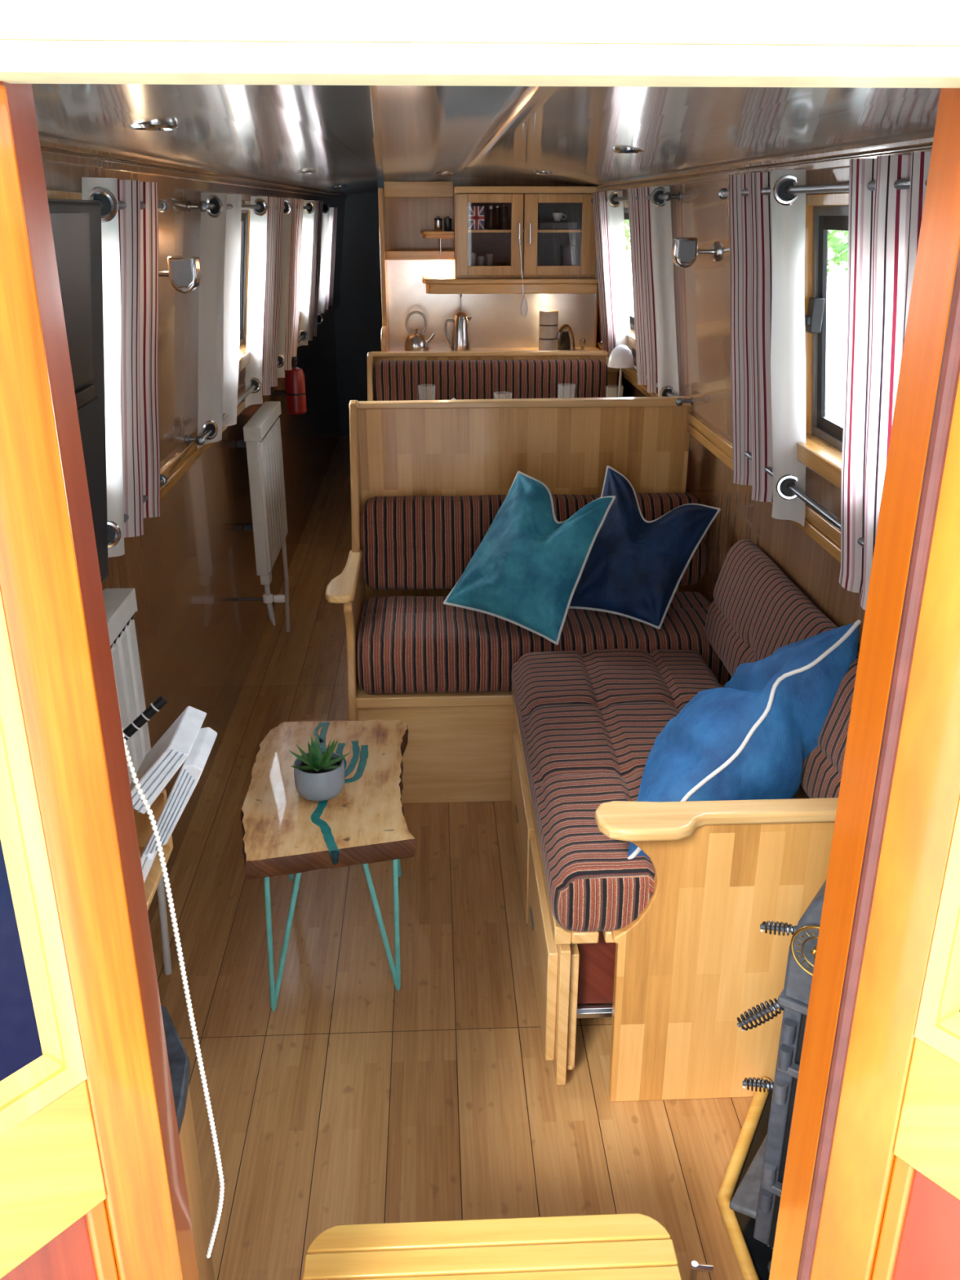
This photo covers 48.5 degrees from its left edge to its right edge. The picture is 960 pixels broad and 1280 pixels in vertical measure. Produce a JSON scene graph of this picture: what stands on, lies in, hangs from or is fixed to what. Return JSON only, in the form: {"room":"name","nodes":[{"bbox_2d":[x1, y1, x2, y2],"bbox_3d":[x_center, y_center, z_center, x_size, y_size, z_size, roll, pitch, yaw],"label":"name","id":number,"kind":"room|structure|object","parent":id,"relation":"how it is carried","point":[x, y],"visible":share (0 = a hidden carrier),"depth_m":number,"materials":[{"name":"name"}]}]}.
{"room":"ship interior","nodes":[
{"label":"ship interior","id":0,"kind":"room"},
{"bbox_2d":[42,162,345,926],"bbox_3d":[-0.888,-1.006,4.495,0.186,1.800,7.640,-1,22,-2],"label":"wall","id":1,"kind":"structure","parent":0,"point":[191,566],"depth_m":3.23,"materials":[{"name":"wood"}]},
{"bbox_2d":[46,190,81,199],"bbox_3d":[-0.734,-0.428,1.691,0.120,0.528,0.840,-1,22,-2],"label":"window","id":2,"kind":"structure","parent":1,"relation":"in","point":[51,194],"depth_m":1.75,"materials":[{"name":"brown wood"}]},
{"bbox_2d":[48,201,108,583],"bbox_3d":[-0.639,-0.238,1.371,0.156,0.605,0.815,-1,22,-2],"label":"television","id":3,"kind":"object","parent":1,"relation":"attached to","point":[76,226],"visible":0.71,"depth_m":1.61,"materials":[{"name":"black plastic"}]},
{"bbox_2d":[48,199,168,212],"bbox_3d":[-0.662,-0.700,1.715,0.055,0.025,1.196,-1,22,-2],"label":"curtain rod","id":4,"kind":"object","parent":1,"relation":"attached to","point":[162,206],"visible":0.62,"depth_m":1.94,"materials":[{"name":"metal"}]},
{"bbox_2d":[81,177,159,557],"bbox_3d":[-0.692,-0.524,2.080,0.121,0.686,0.383,-1,22,-2],"label":"curtain","id":5,"kind":"object","parent":4,"relation":"hanging from","point":[129,235],"visible":0.77,"depth_m":2.07,"materials":[{"name":"white fabric"}]},
{"bbox_2d":[133,788,173,910],"bbox_3d":[-0.662,0.352,1.772,0.247,0.120,0.200,-1,22,-2],"label":"magazine rack","id":6,"kind":"object","parent":1,"relation":"attached to","point":[143,825],"visible":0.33,"depth_m":1.84,"materials":[{"name":"brown wood"}]},
{"bbox_2d":[140,817,159,883],"bbox_3d":[-0.545,0.352,1.758,0.041,0.071,0.117,-1,22,-2],"label":"leaflet","id":7,"kind":"object","parent":6,"relation":"in","point":[147,860],"visible":0.44,"depth_m":1.70,"materials":[{"name":"white paper"}]},
{"bbox_2d":[129,706,206,813],"bbox_3d":[-0.503,0.190,1.708,0.109,0.116,0.152,-1,22,-2],"label":"magazine","id":8,"kind":"object","parent":6,"relation":"in","point":[166,756],"visible":0.84,"depth_m":1.65,"materials":[{"name":"white paper"}]},
{"bbox_2d":[143,727,217,854],"bbox_3d":[-0.487,0.245,1.731,0.111,0.166,0.132,-1,22,-2],"label":"newspaper","id":9,"kind":"object","parent":6,"relation":"in","point":[191,771],"visible":0.94,"depth_m":1.67,"materials":[{"name":"white paper"}]},
{"bbox_2d":[158,255,200,293],"bbox_3d":[-0.672,-0.795,2.321,0.119,0.076,0.056,-1,22,-2],"label":"wall light","id":10,"kind":"object","parent":1,"relation":"attached to","point":[184,273],"visible":0.81,"depth_m":2.30,"materials":[{"name":"silver metal"}]},
{"bbox_2d":[170,260,192,286],"bbox_3d":[-0.643,-0.789,2.300,0.045,0.055,0.004,-1,22,-2],"label":"diffuser","id":11,"kind":"object","parent":10,"relation":"attached to","point":[181,271],"depth_m":2.30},
{"bbox_2d":[39,139,346,199],"bbox_3d":[-0.792,-1.771,4.158,0.025,0.034,7.500,-1,22,-2],"label":"trim","id":12,"kind":"structure","parent":1,"relation":"attached to","point":[51,152],"depth_m":2.22,"materials":[{"name":"wood"}]},
{"bbox_2d":[185,368,271,445],"bbox_3d":[-0.807,-0.818,3.581,0.055,0.025,1.516,-1,22,-2],"label":"curtain rod","id":13,"kind":"object","parent":1,"relation":"attached to","point":[200,440],"visible":0.53,"depth_m":2.98,"materials":[{"name":"metal"}]},
{"bbox_2d":[124,296,340,538],"bbox_3d":[-0.873,-1.109,4.421,0.022,0.063,7.500,-1,22,-2],"label":"trim","id":14,"kind":"structure","parent":1,"relation":"attached to","point":[180,463],"depth_m":2.88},
{"bbox_2d":[186,200,277,211],"bbox_3d":[-0.742,-1.365,3.364,0.055,0.025,1.516,-1,22,-2],"label":"curtain rod","id":15,"kind":"object","parent":1,"relation":"attached to","point":[202,206],"visible":0.54,"depth_m":2.74,"materials":[{"name":"metal"}]},
{"bbox_2d":[196,192,241,448],"bbox_3d":[-0.743,-0.933,3.093,0.121,0.666,0.531,-1,22,-2],"label":"curtain","id":16,"kind":"object","parent":15,"relation":"hanging from","point":[219,328],"visible":0.95,"depth_m":2.97,"materials":[{"name":"white fabric"}]},
{"bbox_2d":[244,195,284,408],"bbox_3d":[-0.781,-1.237,3.888,0.120,0.696,0.560,-1,22,-2],"label":"curtain","id":17,"kind":"object","parent":15,"relation":"hanging from","point":[266,226],"visible":0.95,"depth_m":3.77,"materials":[{"name":"white fabric"}]},
{"bbox_2d":[238,200,250,372],"bbox_3d":[-0.823,-1.169,3.525,0.120,0.528,0.800,-1,22,-2],"label":"window","id":18,"kind":"structure","parent":1,"relation":"in","point":[244,357],"depth_m":3.82,"materials":[{"name":"white glass"}]},
{"bbox_2d":[274,356,306,414],"bbox_3d":[-0.860,-1.154,4.836,0.146,0.250,0.101,-1,22,-2],"label":"fire extinguisher","id":19,"kind":"object","parent":1,"relation":"attached to","point":[295,392],"visible":0.92,"depth_m":4.81,"materials":[{"name":"red metal"}]},
{"bbox_2d":[284,205,315,209],"bbox_3d":[-0.814,-1.955,4.822,0.055,0.025,1.666,-1,22,-2],"label":"curtain rod","id":20,"kind":"object","parent":1,"relation":"attached to","point":[305,207],"visible":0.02,"depth_m":4.86,"materials":[{"name":"metal"}]},
{"bbox_2d":[277,198,303,377],"bbox_3d":[-0.810,-1.484,4.498,0.121,0.696,0.576,-1,22,-2],"label":"curtain","id":21,"kind":"object","parent":20,"relation":"hanging from","point":[293,217],"visible":0.68,"depth_m":4.47,"materials":[{"name":"white fabric"}]},
{"bbox_2d":[297,200,323,346],"bbox_3d":[-0.853,-1.847,5.370,0.118,0.676,0.580,-1,22,-2],"label":"curtain","id":22,"kind":"object","parent":20,"relation":"hanging from","point":[310,256],"visible":0.93,"depth_m":5.24,"materials":[{"name":"white fabric"}]},
{"bbox_2d":[317,202,337,324],"bbox_3d":[-0.892,-2.194,6.193,0.114,0.641,0.700,-1,22,-2],"label":"curtain","id":23,"kind":"object","parent":1,"relation":"hanging from","point":[329,221],"visible":0.87,"depth_m":6.05,"materials":[{"name":"white fabric"}]},
{"bbox_2d":[333,191,382,435],"bbox_3d":[-0.305,-2.480,8.079,1.750,1.850,0.050,-1,22,-2],"label":"doorway","id":24,"kind":"structure","parent":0,"point":[357,318],"depth_m":8.01,"materials":[{"name":"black paint"}]},
{"bbox_2d":[150,435,752,1279],"bbox_3d":[-0.110,0.018,4.428,1.750,0.050,8.600,-1,22,-2],"label":"floor","id":25,"kind":"structure","parent":0,"point":[359,1099],"depth_m":2.27,"materials":[{"name":"brown wood"}]},
{"bbox_2d":[102,587,172,974],"bbox_3d":[-0.742,0.408,2.136,0.116,0.945,0.392,-1,22,-2],"label":"radiator","id":26,"kind":"object","parent":25,"relation":"on","point":[120,604],"visible":0.34,"depth_m":2.12,"materials":[{"name":"metal"}]},
{"bbox_2d":[102,587,137,645],"bbox_3d":[-0.714,-0.008,1.970,0.060,0.050,0.392,-1,22,-2],"label":"grille","id":27,"kind":"object","parent":26,"relation":"attached to","point":[120,604],"depth_m":2.07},
{"bbox_2d":[160,1004,214,1279],"bbox_3d":[-0.589,0.878,1.562,0.361,0.502,0.689,-1,22,-2],"label":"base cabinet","id":28,"kind":"object","parent":25,"relation":"on","point":[178,1058],"visible":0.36,"depth_m":1.57,"materials":[{"name":"brown wood"}]},
{"bbox_2d":[236,401,289,631],"bbox_3d":[-0.812,-0.384,4.080,0.167,0.958,0.532,-1,22,-2],"label":"radiator","id":29,"kind":"object","parent":25,"relation":"on","point":[262,441],"visible":1,"depth_m":3.87,"materials":[{"name":"metal"}]},
{"bbox_2d":[243,401,281,441],"bbox_3d":[-0.794,-0.806,3.911,0.060,0.050,0.532,-1,22,-2],"label":"grille","id":30,"kind":"object","parent":29,"relation":"attached to","point":[259,428],"depth_m":3.81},
{"bbox_2d":[240,720,416,1012],"bbox_3d":[-0.337,0.520,2.512,0.390,0.440,0.644,-1,22,-2],"label":"coffee table","id":31,"kind":"object","parent":25,"relation":"on","point":[285,833],"visible":0.87,"depth_m":2.32,"materials":[{"name":"brown wood"}]},
{"bbox_2d":[288,735,351,801],"bbox_3d":[-0.354,0.280,2.361,0.140,0.130,0.137,-1,22,-2],"label":"potted succulent","id":32,"kind":"object","parent":31,"relation":"on","point":[319,775],"visible":1,"depth_m":2.34,"materials":[{"name":"grey ceramic"}]},
{"bbox_2d":[293,750,345,801],"bbox_3d":[-0.356,0.305,2.373,0.112,0.076,0.112,-1,22,-2],"label":"pot","id":33,"kind":"object","parent":32,"relation":"attached to","point":[326,782],"depth_m":2.34,"materials":[{"name":"grey ceramic"}]},
{"bbox_2d":[367,350,608,400],"bbox_3d":[0.043,-0.623,4.480,1.007,1.100,0.482,-1,22,-2],"label":"bench","id":34,"kind":"object","parent":25,"relation":"on","point":[392,375],"visible":0.28,"depth_m":4.41,"materials":[{"name":"fabric"}]},
{"bbox_2d":[302,1213,681,1279],"bbox_3d":[0.020,1.036,1.442,0.519,0.300,0.335,-1,22,-2],"label":"step","id":35,"kind":"structure","parent":25,"relation":"on","point":[626,1246],"depth_m":1.49,"materials":[{"name":"yellow wood"}]},
{"bbox_2d":[381,321,617,397],"bbox_3d":[0.069,-0.867,4.998,1.014,1.165,0.642,-1,22,-2],"label":"countertop","id":36,"kind":"structure","parent":25,"relation":"on","point":[611,372],"depth_m":4.90,"materials":[{"name":"brown wood"}]},
{"bbox_2d":[377,187,389,325],"bbox_3d":[-0.434,-1.726,4.809,0.020,0.570,0.300,-1,22,-2],"label":"board","id":37,"kind":"object","parent":36,"relation":"on","point":[381,199],"visible":0.92,"depth_m":4.70,"materials":[{"name":"brown wood"}]},
{"bbox_2d":[404,311,435,351],"bbox_3d":[-0.283,-1.397,4.848,0.127,0.190,0.112,14,26,32],"label":"kettle","id":38,"kind":"object","parent":36,"relation":"on","point":[415,341],"visible":0.91,"depth_m":4.83,"materials":[{"name":"silver metal"}]},
{"bbox_2d":[444,293,471,351],"bbox_3d":[-0.093,-1.444,4.869,0.109,0.262,0.094,14,26,31],"label":"press","id":39,"kind":"object","parent":36,"relation":"on","point":[460,341],"visible":0.87,"depth_m":4.85,"materials":[{"name":"silver metal"}]},
{"bbox_2d":[538,337,557,350],"bbox_3d":[0.317,-1.375,4.966,0.088,0.061,0.088,-1,22,-2],"label":"canister","id":40,"kind":"object","parent":36,"relation":"on","point":[544,344],"visible":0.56,"depth_m":4.93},
{"bbox_2d":[538,324,558,338],"bbox_3d":[0.317,-1.431,4.943,0.088,0.061,0.088,-1,22,-2],"label":"canister","id":41,"kind":"object","parent":40,"relation":"on","point":[545,331],"visible":0.79,"depth_m":4.91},
{"bbox_2d":[538,310,558,324],"bbox_3d":[0.317,-1.488,4.920,0.088,0.061,0.088,-1,22,-2],"label":"canister","id":42,"kind":"object","parent":41,"relation":"on","point":[546,317],"visible":1,"depth_m":4.89,"materials":[{"name":"beige ceramic"}]},
{"bbox_2d":[557,329,570,350],"bbox_3d":[0.398,-1.415,5.029,0.076,0.088,0.076,-1,22,-2],"label":"jar","id":43,"kind":"object","parent":36,"relation":"on","point":[564,344],"visible":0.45,"depth_m":5.00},
{"bbox_2d":[555,324,575,350],"bbox_3d":[0.392,-1.374,4.870,0.130,0.131,0.044,-15,26,-32],"label":"tap","id":44,"kind":"object","parent":36,"relation":"on","point":[558,335],"visible":0.92,"depth_m":4.86,"materials":[{"name":"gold metal"}]},
{"bbox_2d":[325,395,692,803],"bbox_3d":[0.139,-0.138,3.277,1.167,1.102,0.638,-1,22,-2],"label":"bench","id":45,"kind":"object","parent":25,"relation":"on","point":[459,748],"visible":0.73,"depth_m":3.36,"materials":[{"name":"brown wood"}]},
{"bbox_2d":[360,494,506,589],"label":"cushion","id":46,"kind":"object","parent":45,"relation":"on","point":[420,542],"depth_m":3.33,"materials":[{"name":"fabric"}]},
{"bbox_2d":[357,591,731,693],"bbox_3d":[0.186,-0.002,3.213,1.093,0.178,0.432,-1,22,-2],"label":"sofa cushion","id":47,"kind":"object","parent":45,"relation":"on","point":[406,644],"visible":0.62,"depth_m":3.02,"materials":[{"name":"fabric"}]},
{"bbox_2d":[443,471,615,644],"bbox_3d":[0.139,-0.254,3.078,0.393,0.397,0.309,14,26,30],"label":"cushion","id":48,"kind":"object","parent":47,"relation":"on","point":[526,571],"visible":1,"depth_m":3.00,"materials":[{"name":"teal fabric"}]},
{"bbox_2d":[568,465,720,629],"bbox_3d":[0.480,-0.281,3.135,0.371,0.405,0.284,10,24,24],"label":"cushion","id":49,"kind":"object","parent":47,"relation":"on","point":[635,566],"visible":0.85,"depth_m":3.08,"materials":[{"name":"blue fabric"}]},
{"bbox_2d":[635,493,702,520],"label":"cushion","id":50,"kind":"object","parent":45,"relation":"on","point":[652,506],"depth_m":3.36,"materials":[{"name":"fabric"}]},
{"bbox_2d":[511,684,838,1102],"bbox_3d":[0.435,0.368,2.510,0.661,0.738,1.224,-1,22,-2],"label":"sofa","id":51,"kind":"object","parent":25,"relation":"on","point":[677,979],"visible":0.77,"depth_m":2.02,"materials":[{"name":"brown wood"}]},
{"bbox_2d":[511,648,721,931],"bbox_3d":[0.376,0.284,2.474,0.535,0.150,1.095,-1,22,-2],"label":"sofa cushion","id":52,"kind":"object","parent":51,"relation":"on","point":[590,723],"visible":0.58,"depth_m":2.39,"materials":[{"name":"fabric"}]},
{"bbox_2d":[627,619,861,859],"bbox_3d":[0.480,0.169,2.175,0.650,0.464,0.351,-14,26,-31],"label":"cushion","id":53,"kind":"object","parent":52,"relation":"on","point":[751,737],"visible":0.79,"depth_m":2.07,"materials":[{"name":"blue fabric"}]},
{"bbox_2d":[704,539,859,798],"bbox_3d":[0.702,0.060,2.436,0.126,0.309,1.087,-1,22,-2],"label":"cushion","id":54,"kind":"object","parent":51,"relation":"on","point":[755,611],"visible":0.43,"depth_m":2.50,"materials":[{"name":"fabric"}]},
{"bbox_2d":[689,1260,713,1279],"bbox_3d":[0.345,1.034,1.703,0.045,0.108,0.032,-1,22,-2],"label":"bolt","id":55,"kind":"object","parent":25,"relation":"on","point":[695,1266],"visible":1,"depth_m":1.68,"materials":[{"name":"silver metal"}]},
{"bbox_2d":[715,1077,773,1279],"bbox_3d":[0.615,1.040,1.748,0.396,0.062,0.808,-1,22,-2],"label":"hearth","id":56,"kind":"object","parent":25,"relation":"on","point":[752,1256],"visible":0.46,"depth_m":1.85,"materials":[{"name":"wood"}]},
{"bbox_2d":[729,878,826,1272],"bbox_3d":[0.633,0.644,1.602,0.434,0.826,0.282,14,26,31],"label":"stove","id":57,"kind":"object","parent":56,"relation":"on","point":[757,1196],"visible":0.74,"depth_m":1.58,"materials":[{"name":"metal"}]},
{"bbox_2d":[777,878,826,1015],"bbox_3d":[0.658,0.393,1.485,0.465,0.272,0.446,-1,22,-2],"label":"hood","id":58,"kind":"object","parent":57,"relation":"attached to","point":[794,997],"depth_m":1.48,"materials":[{"name":"metal"}]},
{"bbox_3d":[0.122,-0.366,4.052,0.875,0.945,0.830,-1,22,-2],"label":"table","id":59,"kind":"object","parent":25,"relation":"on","visible":0},
{"bbox_2d":[607,344,634,397],"bbox_3d":[0.523,-0.978,3.981,0.098,0.242,0.098,-1,22,-2],"label":"table lamp","id":60,"kind":"object","parent":59,"relation":"on","point":[621,357],"visible":0.84,"depth_m":3.92,"materials":[{"name":"silver metal"}]},
{"bbox_2d":[31,84,940,195],"bbox_3d":[-0.132,-1.840,4.195,1.470,0.103,7.640,-1,22,-2],"label":"ceiling","id":61,"kind":"structure","parent":0,"point":[353,136],"depth_m":1.70,"materials":[{"name":"metal"}]},
{"bbox_2d":[128,121,178,130],"bbox_3d":[-0.479,-0.753,1.562,0.072,0.010,0.072,-1,22,-2],"label":"recessed light","id":62,"kind":"object","parent":61,"relation":"in","point":[157,126],"visible":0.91,"depth_m":1.54,"materials":[{"name":"silver metal"}]},
{"bbox_2d":[384,177,598,347],"bbox_3d":[0.064,-1.287,5.191,0.995,1.800,0.025,-1,22,-2],"label":"wall","id":63,"kind":"structure","parent":0,"point":[406,217],"depth_m":4.89,"materials":[{"name":"brown wood"}]},
{"bbox_2d":[383,181,453,197],"bbox_3d":[-0.274,-2.025,4.795,0.308,0.065,0.122,-1,22,-2],"label":"pelmet","id":64,"kind":"object","parent":63,"relation":"attached to","point":[392,188],"visible":1,"depth_m":4.74,"materials":[{"name":"brown wood"}]},
{"bbox_2d":[385,250,454,259],"bbox_3d":[-0.273,-1.756,4.860,0.308,0.038,0.202,-1,22,-2],"label":"shelf","id":65,"kind":"object","parent":63,"relation":"attached to","point":[389,255],"visible":1,"depth_m":4.77,"materials":[{"name":"brown wood"}]},
{"bbox_2d":[420,230,453,254],"bbox_3d":[-0.194,-1.798,4.825,0.150,0.098,0.242,-1,22,-2],"label":"shelf","id":66,"kind":"object","parent":63,"relation":"attached to","point":[426,233],"visible":1,"depth_m":4.71,"materials":[{"name":"brown wood"}]},
{"bbox_2d":[386,259,596,347],"bbox_3d":[0.060,-1.600,5.045,0.983,0.420,0.013,-1,22,-2],"label":"backsplash","id":67,"kind":"structure","parent":63,"relation":"attached to","point":[497,321],"depth_m":5.05,"materials":[{"name":"paint"}]},
{"bbox_2d":[422,275,598,293],"bbox_3d":[0.127,-1.619,4.851,0.775,0.063,0.337,-1,22,-2],"label":"shelf","id":68,"kind":"object","parent":63,"relation":"attached to","point":[435,284],"visible":0.92,"depth_m":4.71,"materials":[{"name":"brown wood"}]},
{"bbox_2d":[453,186,598,277],"bbox_3d":[0.197,-1.831,4.789,0.627,0.374,0.319,-1,22,-2],"label":"upper cabinet","id":69,"kind":"object","parent":63,"relation":"attached to","point":[526,206],"visible":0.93,"depth_m":4.71,"materials":[{"name":"brown wood"}]},
{"bbox_2d":[467,205,484,230],"bbox_3d":[-0.017,-1.866,4.713,0.072,0.099,0.072,-1,22,-2],"label":"tin box","id":70,"kind":"object","parent":69,"relation":"on","point":[476,214],"visible":1,"depth_m":4.68,"materials":[{"name":"multicoloured metal"}]},
{"bbox_2d":[501,205,507,229],"bbox_3d":[0.108,-1.874,4.733,0.028,0.099,0.028,-1,22,-2],"label":"jar","id":71,"kind":"object","parent":69,"relation":"on","point":[504,210],"visible":1,"depth_m":4.72,"materials":[{"name":"black glass"}]},
{"bbox_2d":[517,238,528,317],"bbox_3d":[0.185,-1.589,4.689,0.057,0.328,0.030,15,26,32],"label":"ladle","id":72,"kind":"object","parent":69,"relation":"hanging from","point":[523,307],"visible":1,"depth_m":4.71,"materials":[{"name":"metal"}]},
{"bbox_2d":[520,294,528,317],"bbox_3d":[0.195,-1.480,4.726,0.036,0.098,0.028,-1,22,-2],"label":"bowl","id":73,"kind":"object","parent":72,"relation":"on","point":[523,307],"depth_m":4.72,"materials":[{"name":"ceramic"}]},
{"bbox_2d":[467,228,581,232],"bbox_3d":[0.196,-1.843,4.803,0.595,0.010,0.256,-1,22,-2],"label":"shelf","id":74,"kind":"object","parent":69,"relation":"attached to","point":[579,230],"depth_m":4.69,"materials":[{"name":"brown wood"}]},
{"bbox_2d":[537,221,577,230],"bbox_3d":[0.343,-1.864,4.797,0.170,0.034,0.190,-1,22,-2],"label":"tray","id":75,"kind":"object","parent":69,"relation":"on","point":[542,225],"visible":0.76,"depth_m":4.71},
{"bbox_2d":[560,244,575,266],"bbox_3d":[0.341,-1.730,4.840,0.175,0.116,0.170,-1,22,-2],"label":"serving tray","id":76,"kind":"object","parent":69,"relation":"in","point":[567,251],"visible":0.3,"depth_m":4.78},
{"bbox_2d":[595,168,865,798],"bbox_3d":[0.625,-1.032,4.558,0.186,1.800,7.640,-1,22,-2],"label":"wall","id":77,"kind":"structure","parent":0,"point":[702,290],"depth_m":2.99,"materials":[{"name":"wood"}]},
{"bbox_2d":[622,201,635,350],"bbox_3d":[0.606,-1.433,4.179,0.120,0.528,0.760,-1,22,-2],"label":"window","id":78,"kind":"structure","parent":77,"relation":"in","point":[630,338],"depth_m":4.25,"materials":[{"name":"white glass"}]},
{"bbox_2d":[591,191,680,203],"bbox_3d":[0.537,-1.597,3.861,0.057,0.025,1.536,-1,22,-2],"label":"curtain rod","id":79,"kind":"object","parent":77,"relation":"attached to","point":[667,196],"visible":0.58,"depth_m":3.21,"materials":[{"name":"metal"}]},
{"bbox_2d":[592,191,633,369],"bbox_3d":[0.535,-1.486,4.389,0.121,0.661,0.591,-1,22,-2],"label":"curtain","id":80,"kind":"object","parent":79,"relation":"hanging from","point":[609,220],"visible":0.8,"depth_m":4.24,"materials":[{"name":"white fabric"}]},
{"bbox_2d":[627,186,679,396],"bbox_3d":[0.573,-1.171,3.610,0.122,0.661,0.600,-1,22,-2],"label":"curtain","id":81,"kind":"object","parent":79,"relation":"hanging from","point":[650,220],"visible":0.91,"depth_m":3.47,"materials":[{"name":"white fabric"}]},
{"bbox_2d":[600,341,692,406],"bbox_3d":[0.604,-1.037,4.059,0.057,0.025,1.596,-1,22,-2],"label":"curtain rod","id":82,"kind":"object","parent":77,"relation":"attached to","point":[679,402],"visible":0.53,"depth_m":3.35,"materials":[{"name":"metal"}]},
{"bbox_2d":[671,237,719,267],"bbox_3d":[0.572,-1.030,2.837,0.119,0.076,0.056,-1,22,-2],"label":"wall light","id":83,"kind":"object","parent":77,"relation":"attached to","point":[685,251],"visible":1,"depth_m":2.82,"materials":[{"name":"silver metal"}]},
{"bbox_2d":[678,240,695,262],"bbox_3d":[0.545,-1.023,2.814,0.045,0.055,0.004,-1,22,-2],"label":"diffuser","id":84,"kind":"object","parent":83,"relation":"attached to","point":[686,249],"depth_m":2.81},
{"bbox_2d":[595,339,840,563],"bbox_3d":[0.612,-1.135,4.484,0.022,0.063,7.500,-1,22,-2],"label":"trim","id":85,"kind":"structure","parent":77,"relation":"attached to","point":[824,533],"depth_m":2.94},
{"bbox_2d":[593,137,933,192],"bbox_3d":[0.531,-1.793,4.214,0.025,0.034,7.500,-1,22,-2],"label":"trim","id":86,"kind":"structure","parent":77,"relation":"attached to","point":[840,159],"depth_m":2.15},
{"bbox_2d":[743,451,863,547],"bbox_3d":[0.699,-0.252,2.113,0.057,0.025,1.196,-1,22,-2],"label":"curtain rod","id":87,"kind":"object","parent":77,"relation":"attached to","point":[800,494],"visible":0.39,"depth_m":2.17,"materials":[{"name":"metal"}]},
{"bbox_2d":[796,192,848,489],"bbox_3d":[0.715,-0.533,1.952,0.120,0.528,0.750,-1,22,-2],"label":"window","id":88,"kind":"structure","parent":77,"relation":"in","point":[821,452],"depth_m":2.21,"materials":[{"name":"grey metal"}]},
{"bbox_2d":[718,177,927,199],"bbox_3d":[0.630,-0.826,1.953,0.057,0.025,1.336,-1,22,-2],"label":"curtain rod","id":89,"kind":"object","parent":77,"relation":"attached to","point":[900,184],"visible":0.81,"depth_m":1.91,"materials":[{"name":"metal"}]},
{"bbox_2d":[728,168,805,526],"bbox_3d":[0.633,-0.665,2.414,0.125,0.718,0.502,-1,22,-2],"label":"curtain","id":90,"kind":"object","parent":89,"relation":"hanging from","point":[767,232],"visible":0.96,"depth_m":2.31,"materials":[{"name":"white fabric"}]},
{"bbox_2d":[839,151,931,609],"bbox_3d":[0.669,-0.373,1.699,0.128,0.731,0.444,-1,22,-2],"label":"curtain","id":91,"kind":"object","parent":89,"relation":"hanging from","point":[884,223],"visible":0.51,"depth_m":1.74,"materials":[{"name":"fabric"}]},
{"bbox_3d":[0.040,0.498,1.037,2.050,2.000,0.035,-1,22,-2],"label":"wall","id":92,"kind":"structure","parent":0,"visible":0},
{"bbox_2d":[0,84,182,1279],"bbox_3d":[-0.392,0.391,0.822,0.035,1.480,0.300,17,27,35],"label":"door","id":93,"kind":"structure","parent":92,"relation":"in","point":[85,1193],"depth_m":0.82,"materials":[{"name":"orange wood"}]},
{"bbox_2d":[0,80,199,1279],"bbox_3d":[-0.307,0.351,0.954,0.034,1.535,0.058,-1,22,-2],"label":"trim","id":94,"kind":"structure","parent":92,"relation":"attached to","point":[20,96],"depth_m":0.81,"materials":[{"name":"brown wood"}]},
{"bbox_2d":[121,727,224,1257],"bbox_3d":[-0.313,0.159,0.946,0.090,1.108,0.010,-3,22,-7],"label":"chain","id":95,"kind":"object","parent":92,"relation":"hanging from","point":[130,763],"visible":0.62,"depth_m":1.02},
{"bbox_2d":[122,695,167,740],"bbox_3d":[-0.563,0.135,1.770,0.093,0.077,0.019,-9,24,-21],"label":"handle","id":96,"kind":"object","parent":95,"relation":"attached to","point":[145,716],"visible":0.91,"depth_m":1.76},
{"bbox_2d":[0,40,959,88],"bbox_3d":[0.017,-0.345,0.641,0.740,0.016,0.065,-1,22,-2],"label":"trim","id":97,"kind":"structure","parent":92,"relation":"attached to","point":[21,62],"depth_m":0.61,"materials":[{"name":"beige paint"}]},
{"bbox_2d":[0,0,959,46],"bbox_3d":[0.017,-0.477,0.594,0.900,0.260,0.055,-1,22,-2],"label":"trim","id":98,"kind":"structure","parent":92,"relation":"attached to","point":[895,23],"depth_m":0.61,"materials":[{"name":"white paint"}]},
{"bbox_2d":[768,88,959,1279],"bbox_3d":[0.326,0.342,0.976,0.028,1.535,0.067,-1,22,-2],"label":"trim","id":99,"kind":"structure","parent":92,"relation":"attached to","point":[939,242],"depth_m":0.83,"materials":[{"name":"wood"}]},
{"bbox_2d":[796,246,959,1279],"bbox_3d":[0.318,0.357,0.939,0.013,1.535,0.013,-1,22,-2],"label":"door frame","id":100,"kind":"structure","parent":92,"relation":"attached to","point":[949,371],"depth_m":0.82,"materials":[{"name":"wood"}]},
{"bbox_2d":[810,373,959,1279],"bbox_3d":[0.427,0.385,0.837,0.035,1.480,0.300,-17,28,-36],"label":"door","id":101,"kind":"structure","parent":92,"relation":"in","point":[891,1211],"depth_m":0.87,"materials":[{"name":"orange wood"}]},
{"label":"outside","id":102,"kind":"structure","parent":0,"visible":0},
{"bbox_2d":[629,303,847,426],"bbox_3d":[-0.361,-0.767,8.309,60.000,0.001,44.000,-1,22,-2],"label":"canal water","id":103,"kind":"structure","parent":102,"point":[837,313],"depth_m":18.37,"materials":[{"name":"grey liquid"}]},
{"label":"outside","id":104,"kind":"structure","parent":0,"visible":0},
{"bbox_2d":[827,230,848,265],"bbox_3d":[5.916,-5.317,11.972,4.606,4.996,7.169,-1,22,-2],"label":"bush","id":105,"kind":"object","parent":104,"point":[832,237],"visible":0.02,"depth_m":12.68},
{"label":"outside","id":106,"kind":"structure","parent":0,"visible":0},
{"bbox_2d":[826,230,848,277],"bbox_3d":[6.678,-8.613,20.098,4.597,5.022,6.940,-1,22,-2],"label":"bush","id":107,"kind":"object","parent":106,"point":[837,252],"visible":0.02,"depth_m":19.47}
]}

